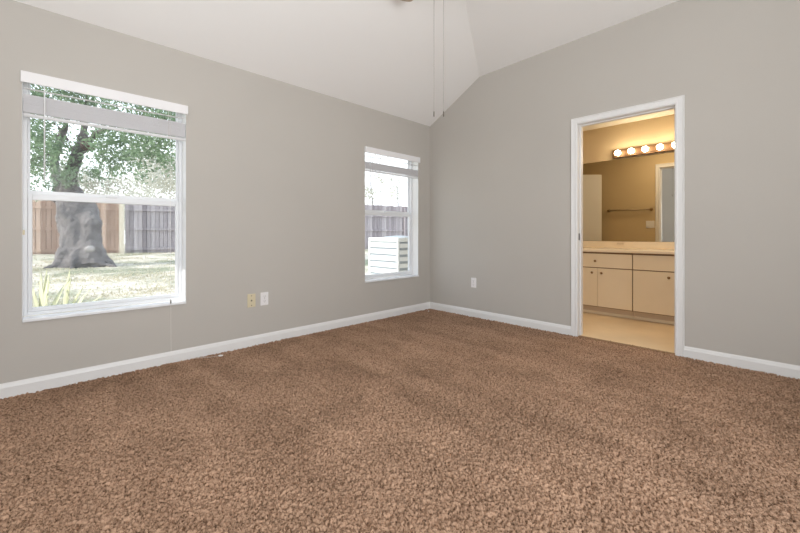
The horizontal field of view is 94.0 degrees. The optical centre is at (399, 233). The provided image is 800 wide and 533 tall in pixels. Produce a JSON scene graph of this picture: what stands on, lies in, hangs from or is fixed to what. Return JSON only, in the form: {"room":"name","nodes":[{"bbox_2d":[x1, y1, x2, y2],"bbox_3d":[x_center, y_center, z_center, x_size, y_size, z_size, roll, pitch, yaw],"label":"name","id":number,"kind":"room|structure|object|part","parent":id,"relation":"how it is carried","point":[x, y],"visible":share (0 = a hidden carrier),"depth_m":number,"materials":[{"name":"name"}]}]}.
{"room":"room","nodes":[
{"label":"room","id":0,"kind":"room"},
{"bbox_2d":[0,0,429,383],"bbox_3d":[-1.482,-0.720,3.237,5.070,4.000,0.170,0,0,-44],"label":"wall","id":1,"kind":"structure","parent":0,"point":[275,169],"depth_m":3.13,"materials":[{"name":"paint"}]},
{"bbox_2d":[22,82,185,322],"bbox_3d":[-2.057,-0.230,2.667,0.904,1.550,0.187,0,0,-44],"label":"window","id":2,"kind":"structure","parent":1,"relation":"in","point":[28,195],"depth_m":2.61,"materials":[{"name":"white plastic"}]},
{"bbox_3d":[-2.109,-0.623,2.721,0.859,0.742,0.018,0,0,-44],"label":"sash","id":3,"kind":"part","parent":2,"relation":"part of","materials":[{"name":"white plastic"}]},
{"bbox_3d":[-2.091,0.121,2.703,0.859,0.762,0.026,0,0,-44],"label":"sash","id":4,"kind":"part","parent":2,"relation":"part of","materials":[{"name":"white plastic"}]},
{"bbox_3d":[-2.034,0.535,2.644,0.902,0.020,0.122,0,0,-44],"label":"sill","id":5,"kind":"part","parent":2,"relation":"part of","materials":[{"name":"stone"}]},
{"bbox_2d":[20,70,222,359],"bbox_3d":[-1.909,-0.014,2.684,1.147,1.976,0.160,0,0,-38],"label":"window blind","id":6,"kind":"object","parent":2,"relation":"attached to","point":[32,104],"visible":1,"depth_m":2.54,"materials":[{"name":"white plastic"}]},
{"bbox_3d":[-2.011,-0.740,2.620,0.892,0.017,0.030,0,0,-44],"label":"rail","id":7,"kind":"part","parent":6,"relation":"part of","materials":[{"name":"white plastic"}]},
{"bbox_3d":[-1.598,0.025,2.903,0.327,1.891,0.021,0,0,-24],"label":"lift cord","id":8,"kind":"part","parent":6,"relation":"part of","materials":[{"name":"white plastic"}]},
{"bbox_2d":[0,302,429,398],"bbox_3d":[-1.357,0.945,3.230,4.900,0.094,0.014,0,0,-44],"label":"baseboard","id":9,"kind":"structure","parent":1,"relation":"attached to","point":[31,385],"depth_m":2.86,"materials":[{"name":"white paint"}]},
{"bbox_2d":[247,294,255,307],"bbox_3d":[-1.308,0.586,3.283,0.072,0.116,0.008,0,0,-44],"label":"phone jack plate","id":10,"kind":"object","parent":1,"relation":"attached to","point":[251,298],"visible":1,"depth_m":3.28,"materials":[{"name":"beige plastic"}]},
{"bbox_2d":[260,292,267,305],"bbox_3d":[-1.222,0.584,3.365,0.072,0.116,0.008,0,0,-44],"label":"wall outlet","id":11,"kind":"object","parent":1,"relation":"attached to","point":[264,295],"visible":1,"depth_m":3.36,"materials":[{"name":"white plastic"}]},
{"bbox_2d":[365,160,418,282],"bbox_3d":[-0.132,-0.219,4.532,0.872,1.528,0.187,0,0,-44],"label":"window","id":12,"kind":"structure","parent":1,"relation":"in","point":[412,184],"depth_m":4.81,"materials":[{"name":"white plastic"}]},
{"bbox_3d":[-0.185,-0.612,4.586,0.827,0.720,0.018,0,0,-44],"label":"sash","id":13,"kind":"part","parent":12,"relation":"part of","materials":[{"name":"glass"}]},
{"bbox_3d":[-0.167,0.121,4.568,0.827,0.762,0.026,0,0,-44],"label":"sash","id":14,"kind":"part","parent":12,"relation":"part of","materials":[{"name":"white plastic"}]},
{"bbox_3d":[-0.110,0.535,4.509,0.870,0.020,0.122,0,0,-44],"label":"sill","id":15,"kind":"part","parent":12,"relation":"part of","materials":[{"name":"stone"}]},
{"bbox_2d":[365,146,419,190],"bbox_3d":[-0.078,-0.475,4.477,0.886,1.010,0.060,0,0,-44],"label":"window blind","id":16,"kind":"object","parent":12,"relation":"attached to","point":[378,168],"visible":1,"depth_m":4.43,"materials":[{"name":"white plastic"}]},
{"bbox_3d":[-0.086,-0.718,4.485,0.860,0.017,0.030,0,0,-44],"label":"rail","id":17,"kind":"part","parent":16,"relation":"part of","materials":[{"name":"white plastic"}]},
{"bbox_2d":[14,0,678,125],"bbox_3d":[0.237,-1.982,1.512,5.000,1.116,4.700,0,0,-44],"label":"ceiling","id":18,"kind":"structure","parent":0,"point":[386,56],"depth_m":3.34,"materials":[{"name":"white paint"}]},
{"bbox_2d":[402,0,443,116],"bbox_3d":[0.286,-1.577,2.407,1.252,1.646,1.264,0,0,-44],"label":"ceiling fan","id":19,"kind":"object","parent":18,"relation":"hanging from","point":[402,0],"visible":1,"depth_m":2.40,"materials":[{"name":"white metal"}]},
{"bbox_3d":[0.281,-1.305,2.400,0.002,1.030,0.003,0,0,-44],"label":"pull chain","id":20,"kind":"part","parent":19,"relation":"part of","materials":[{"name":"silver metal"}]},
{"bbox_2d":[0,309,799,532],"bbox_3d":[0.866,1.008,2.191,6.673,0.065,4.625,0,0,-44],"label":"floor","id":21,"kind":"structure","parent":0,"point":[427,420],"depth_m":1.79,"materials":[{"name":"brown carpet"}]},
{"bbox_2d":[583,252,634,318],"bbox_3d":[2.602,0.599,4.716,0.664,0.762,0.738,0,0,-44],"label":"vanity cabinet","id":22,"kind":"object","parent":21,"relation":"on","point":[607,276],"visible":0.76,"depth_m":4.42,"materials":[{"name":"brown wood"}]},
{"bbox_3d":[2.262,0.643,4.643,0.018,0.461,0.364,0,0,-44],"label":"door","id":23,"kind":"part","parent":22,"relation":"part of","materials":[{"name":"beige laminate"}]},
{"bbox_3d":[2.390,0.320,4.511,0.018,0.164,0.732,0,0,-44],"label":"drawer","id":24,"kind":"part","parent":22,"relation":"part of","materials":[{"name":"beige laminate"}]},
{"bbox_3d":[2.438,0.963,4.558,0.010,0.035,0.738,0,0,-44],"label":"toe moulding","id":25,"kind":"part","parent":22,"relation":"part of","materials":[{"name":"beige laminate"}]},
{"bbox_3d":[2.518,0.643,4.379,0.018,0.461,0.364,0,0,-44],"label":"door","id":26,"kind":"part","parent":22,"relation":"part of","materials":[{"name":"beige laminate"}]},
{"bbox_2d":[633,253,673,324],"bbox_3d":[3.136,0.599,4.164,0.664,0.762,0.792,0,0,-44],"label":"vanity cabinet","id":27,"kind":"object","parent":21,"relation":"on","point":[653,274],"visible":0.37,"depth_m":4.10,"materials":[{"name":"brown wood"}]},
{"bbox_2d":[583,241,673,254],"bbox_3d":[2.601,0.158,4.726,0.651,0.120,2.365,0,0,-44],"label":"countertop","id":28,"kind":"structure","parent":27,"relation":"on","point":[588,246],"depth_m":4.62,"materials":[{"name":"stone"}]},
{"bbox_3d":[2.925,0.320,3.959,0.018,0.164,0.786,0,0,-44],"label":"drawer","id":29,"kind":"part","parent":27,"relation":"part of","materials":[{"name":"beige laminate"}]},
{"bbox_3d":[2.787,0.643,4.101,0.018,0.461,0.391,0,0,-44],"label":"door","id":30,"kind":"part","parent":27,"relation":"part of","materials":[{"name":"beige laminate"}]},
{"bbox_3d":[2.973,0.963,4.006,0.010,0.035,0.792,0,0,-44],"label":"toe moulding","id":31,"kind":"part","parent":27,"relation":"part of","materials":[{"name":"beige laminate"}]},
{"bbox_2d":[430,0,799,365],"bbox_3d":[2.039,-0.820,3.328,0.115,3.800,4.940,0,0,-44],"label":"wall","id":32,"kind":"structure","parent":0,"point":[500,154],"depth_m":3.08,"materials":[{"name":"paint"}]},
{"bbox_2d":[471,278,475,287],"bbox_3d":[0.877,0.580,4.440,0.008,0.116,0.072,0,0,-44],"label":"wall outlet","id":33,"kind":"object","parent":32,"relation":"attached to","point":[473,280],"visible":1,"depth_m":4.44,"materials":[{"name":"white plastic"}]},
{"bbox_2d":[430,302,570,334],"bbox_3d":[1.034,0.945,4.273,0.014,0.094,1.819,0,0,-44],"label":"baseboard","id":34,"kind":"structure","parent":32,"relation":"attached to","point":[552,327],"depth_m":4.13,"materials":[{"name":"white paint"}]},
{"bbox_2d":[571,95,684,356],"bbox_3d":[2.018,-0.052,3.353,0.153,2.125,0.886,0,0,-44],"label":"door frame","id":35,"kind":"structure","parent":32,"relation":"in","point":[677,103],"depth_m":3.28,"materials":[{"name":"white paint"}]},
{"bbox_2d":[684,346,799,378],"bbox_3d":[2.935,0.945,2.311,0.014,0.094,1.892,0,0,-44],"label":"baseboard","id":36,"kind":"structure","parent":32,"relation":"attached to","point":[783,369],"depth_m":2.73,"materials":[{"name":"white paint"}]},
{"bbox_2d":[583,114,673,241],"bbox_3d":[2.429,-0.820,4.263,1.745,3.800,3.000,0,0,-44],"label":"wall","id":37,"kind":"structure","parent":0,"point":[599,144],"depth_m":4.84,"materials":[{"name":"beige paint"}]},
{"bbox_2d":[583,152,673,241],"bbox_3d":[2.813,-0.444,4.970,0.007,1.077,2.280,0,0,-44],"label":"wall mirror","id":38,"kind":"object","parent":37,"relation":"attached to","point":[627,199],"visible":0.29,"depth_m":4.81,"materials":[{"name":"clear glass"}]},
{"bbox_2d":[583,241,673,248],"bbox_3d":[2.827,0.140,4.945,0.021,0.084,2.365,0,0,-44],"label":"backsplash","id":39,"kind":"structure","parent":37,"relation":"attached to","point":[605,244],"depth_m":4.80,"materials":[{"name":"stone"}]},
{"bbox_2d":[612,142,673,158],"bbox_3d":[3.105,-1.050,4.577,0.134,0.104,0.920,0,0,-44],"label":"vanity light bar","id":40,"kind":"object","parent":37,"relation":"attached to","point":[663,147],"visible":0.68,"depth_m":4.65,"materials":[{"name":"white glass"}]},
{"bbox_2d":[628,148,633,153],"bbox_3d":[2.923,-1.050,4.718,0.068,0.069,0.068,0,0,-35],"label":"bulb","id":41,"kind":"object","parent":40,"relation":"attached to","point":[630,150],"depth_m":4.70,"materials":[{"name":"white glass"}]},
{"bbox_2d":[642,146,648,151],"bbox_3d":[3.036,-1.050,4.616,0.088,0.069,0.069,0,0,-44],"label":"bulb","id":42,"kind":"object","parent":40,"relation":"attached to","point":[644,148],"depth_m":4.60,"materials":[{"name":"white glass"}]},
{"bbox_2d":[656,144,662,149],"bbox_3d":[3.135,-1.050,4.500,0.068,0.069,0.068,0,0,-35],"label":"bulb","id":43,"kind":"object","parent":40,"relation":"attached to","point":[658,146],"depth_m":4.48,"materials":[{"name":"white glass"}]},
{"bbox_2d":[583,109,673,130],"bbox_3d":[2.393,-1.465,4.228,1.645,0.050,2.800,0,0,-44],"label":"ceiling","id":44,"kind":"structure","parent":0,"point":[668,112],"depth_m":4.73,"materials":[{"name":"beige paint"}]},
{"label":"outside","id":45,"kind":"structure","parent":0,"visible":0},
{"bbox_2d":[23,244,367,316],"bbox_3d":[0.612,0.906,26.273,90.000,0.480,30.000,0,0,-44],"label":"ground","id":46,"kind":"structure","parent":45,"point":[155,257],"depth_m":8.33,"materials":[{"name":"green plant"}]},
{"bbox_2d":[32,269,69,315],"bbox_3d":[-3.229,0.710,3.392,0.397,0.772,0.083,0,0,3],"label":"yucca plant","id":47,"kind":"object","parent":46,"relation":"on","point":[43,289],"visible":0.37,"depth_m":3.38,"materials":[{"name":"green plant"}]},
{"bbox_3d":[-3.270,0.769,3.358,0.137,0.654,0.007,0,0,8],"label":"blade","id":48,"kind":"part","parent":47,"relation":"part of","materials":[{"name":"green plant"}]},
{"bbox_3d":[-3.242,0.723,3.371,0.093,0.745,0.028,0,0,30],"label":"blade","id":49,"kind":"part","parent":47,"relation":"part of","materials":[{"name":"green plant"}]},
{"bbox_3d":[-3.188,0.730,3.352,0.060,0.733,0.054,0,0,-44],"label":"blade","id":50,"kind":"part","parent":47,"relation":"part of","materials":[{"name":"green plant"}]},
{"bbox_3d":[-3.235,0.710,3.388,0.040,0.771,0.099,0,0,-33],"label":"blade","id":51,"kind":"part","parent":47,"relation":"part of","materials":[{"name":"green plant"}]},
{"bbox_3d":[-3.127,0.755,3.384,0.213,0.682,0.017,0,0,-20],"label":"blade","id":52,"kind":"part","parent":47,"relation":"part of","materials":[{"name":"green plant"}]},
{"bbox_2d":[32,200,118,253],"bbox_3d":[-14.469,-0.225,12.884,7.935,2.089,0.102,0,0,-30],"label":"wooden fence","id":53,"kind":"object","parent":46,"relation":"on","point":[45,235],"visible":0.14,"depth_m":13.81,"materials":[{"name":"beige wood"}]},
{"bbox_3d":[-14.497,-0.980,12.840,7.842,0.090,0.052,0,0,-30],"label":"rail","id":54,"kind":"part","parent":53,"relation":"part of","materials":[{"name":"beige wood"}]},
{"bbox_3d":[-14.497,-0.200,12.840,7.842,0.090,0.052,0,0,-30],"label":"rail","id":55,"kind":"part","parent":53,"relation":"part of","materials":[{"name":"beige wood"}]},
{"bbox_3d":[-14.497,0.600,12.840,7.842,0.090,0.052,0,0,-30],"label":"rail","id":56,"kind":"part","parent":53,"relation":"part of","materials":[{"name":"beige wood"}]},
{"bbox_2d":[63,270,104,311],"bbox_3d":[-3.029,0.717,3.540,0.384,0.752,0.148,0,0,-4],"label":"yucca plant","id":57,"kind":"object","parent":46,"relation":"on","point":[67,287],"visible":0.27,"depth_m":3.52,"materials":[{"name":"green plant"}]},
{"bbox_3d":[-3.175,0.717,3.546,0.094,0.752,0.005,0,0,5],"label":"blade","id":58,"kind":"part","parent":57,"relation":"part of","materials":[{"name":"green plant"}]},
{"bbox_3d":[-3.134,0.748,3.509,0.189,0.690,0.022,0,0,28],"label":"blade","id":59,"kind":"part","parent":57,"relation":"part of","materials":[{"name":"green plant"}]},
{"bbox_3d":[-3.083,0.798,3.512,0.281,0.588,0.013,0,0,17],"label":"blade","id":60,"kind":"part","parent":57,"relation":"part of","materials":[{"name":"green plant"}]},
{"bbox_3d":[-3.104,0.810,3.581,0.239,0.565,0.014,0,0,-16],"label":"blade","id":61,"kind":"part","parent":57,"relation":"part of","materials":[{"name":"green plant"}]},
{"bbox_2d":[30,84,175,268],"bbox_3d":[-8.044,-2.449,10.013,7.219,6.988,3.145,0,0,3],"label":"oak tree","id":62,"kind":"object","parent":46,"relation":"on","point":[79,224],"visible":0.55,"depth_m":9.90,"materials":[{"name":"green plant"}]},
{"bbox_2d":[43,156,167,237],"bbox_3d":[-15.097,-1.714,20.024,6.127,5.196,4.933,0,0,25],"label":"tree","id":63,"kind":"object","parent":46,"relation":"on","point":[92,187],"visible":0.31,"depth_m":20.11,"materials":[{"name":"green plant"}]},
{"bbox_2d":[119,204,123,252],"bbox_3d":[-10.989,-0.080,14.729,0.150,2.200,0.120,0,0,-30],"label":"fence post","id":64,"kind":"object","parent":46,"relation":"on","point":[121,206],"visible":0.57,"depth_m":14.68,"materials":[{"name":"beige wood"}]},
{"bbox_2d":[119,135,175,224],"bbox_3d":[-17.223,-3.056,26.570,6.563,7.879,6.904,0,0,15],"label":"tree","id":65,"kind":"object","parent":46,"relation":"on","point":[171,183],"visible":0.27,"depth_m":25.29,"materials":[{"name":"green plant"}]},
{"bbox_2d":[125,204,174,252],"bbox_3d":[-8.663,-0.205,16.211,5.325,2.048,0.102,0,0,-30],"label":"wooden fence","id":66,"kind":"object","parent":46,"relation":"on","point":[148,228],"visible":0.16,"depth_m":15.30,"materials":[{"name":"grey wood"}]},
{"bbox_3d":[-8.656,-0.980,16.188,5.314,0.090,0.052,0,0,-30],"label":"rail","id":67,"kind":"part","parent":66,"relation":"part of","materials":[{"name":"grey wood"}]},
{"bbox_3d":[-8.656,-0.200,16.188,5.314,0.090,0.052,0,0,-30],"label":"rail","id":68,"kind":"part","parent":66,"relation":"part of","materials":[{"name":"grey wood"}]},
{"bbox_3d":[-8.656,0.600,16.188,5.314,0.090,0.052,0,0,-30],"label":"rail","id":69,"kind":"part","parent":66,"relation":"part of","materials":[{"name":"grey wood"}]},
{"bbox_2d":[365,154,396,204],"bbox_3d":[-1.733,-2.592,25.753,2.814,6.950,3.023,0,0,22],"label":"tree","id":70,"kind":"object","parent":46,"relation":"on","point":[379,174],"visible":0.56,"depth_m":25.92,"materials":[{"name":"green plant"}]},
{"bbox_2d":[365,205,407,249],"bbox_3d":[1.846,-0.290,22.183,18.665,2.620,0.193,0,0,-30],"label":"wooden fence","id":71,"kind":"object","parent":46,"relation":"on","point":[375,226],"visible":0.09,"depth_m":20.70,"materials":[{"name":"grey wood"}]},
{"bbox_3d":[-1.887,-0.240,19.985,0.090,2.520,0.089,0,0,-30],"label":"fence post","id":72,"kind":"part","parent":71,"relation":"part of","materials":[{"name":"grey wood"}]},
{"bbox_3d":[1.796,-0.980,22.179,18.574,0.090,0.052,0,0,-30],"label":"rail","id":73,"kind":"part","parent":71,"relation":"part of","materials":[{"name":"grey wood"}]},
{"bbox_3d":[1.796,-0.200,22.179,18.574,0.090,0.052,0,0,-30],"label":"rail","id":74,"kind":"part","parent":71,"relation":"part of","materials":[{"name":"grey wood"}]},
{"bbox_3d":[0.282,-0.240,21.228,0.090,2.520,0.089,0,0,-30],"label":"fence post","id":75,"kind":"part","parent":71,"relation":"part of","materials":[{"name":"grey wood"}]},
{"bbox_2d":[368,236,407,278],"bbox_3d":[-0.012,0.591,5.880,0.840,1.131,0.820,0,0,-44],"label":"air conditioner unit","id":76,"kind":"object","parent":46,"relation":"on","point":[387,254],"visible":0.45,"depth_m":5.58,"materials":[{"name":"white metal"}]},
{"bbox_3d":[-0.478,0.561,5.880,0.029,0.891,0.029,0,0,-44],"label":"corner post","id":77,"kind":"part","parent":76,"relation":"part of","materials":[{"name":"white metal"}]},
{"bbox_3d":[-0.253,0.558,5.646,0.027,0.856,0.600,0,0,-44],"label":"louvre panel","id":78,"kind":"part","parent":76,"relation":"part of","materials":[{"name":"white metal"}]},
{"bbox_2d":[385,236,407,237],"bbox_3d":[-0.012,0.040,5.880,0.480,0.030,0.480,0,0,-44],"label":"fan grille","id":79,"kind":"object","parent":76,"relation":"attached to","point":[386,236],"depth_m":5.69,"materials":[{"name":"grey"}]},
{"bbox_3d":[-0.027,0.561,5.414,0.029,0.891,0.029,0,0,-44],"label":"corner post","id":80,"kind":"part","parent":76,"relation":"part of","materials":[{"name":"white metal"}]},
{"bbox_3d":[0.214,0.564,5.646,0.620,0.844,0.027,0,0,-44],"label":"louvre panel","id":81,"kind":"part","parent":76,"relation":"part of","materials":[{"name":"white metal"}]},
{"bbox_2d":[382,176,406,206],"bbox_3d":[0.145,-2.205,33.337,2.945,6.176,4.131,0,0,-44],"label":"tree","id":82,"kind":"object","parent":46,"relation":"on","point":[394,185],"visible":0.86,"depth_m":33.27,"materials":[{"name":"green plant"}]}
]}

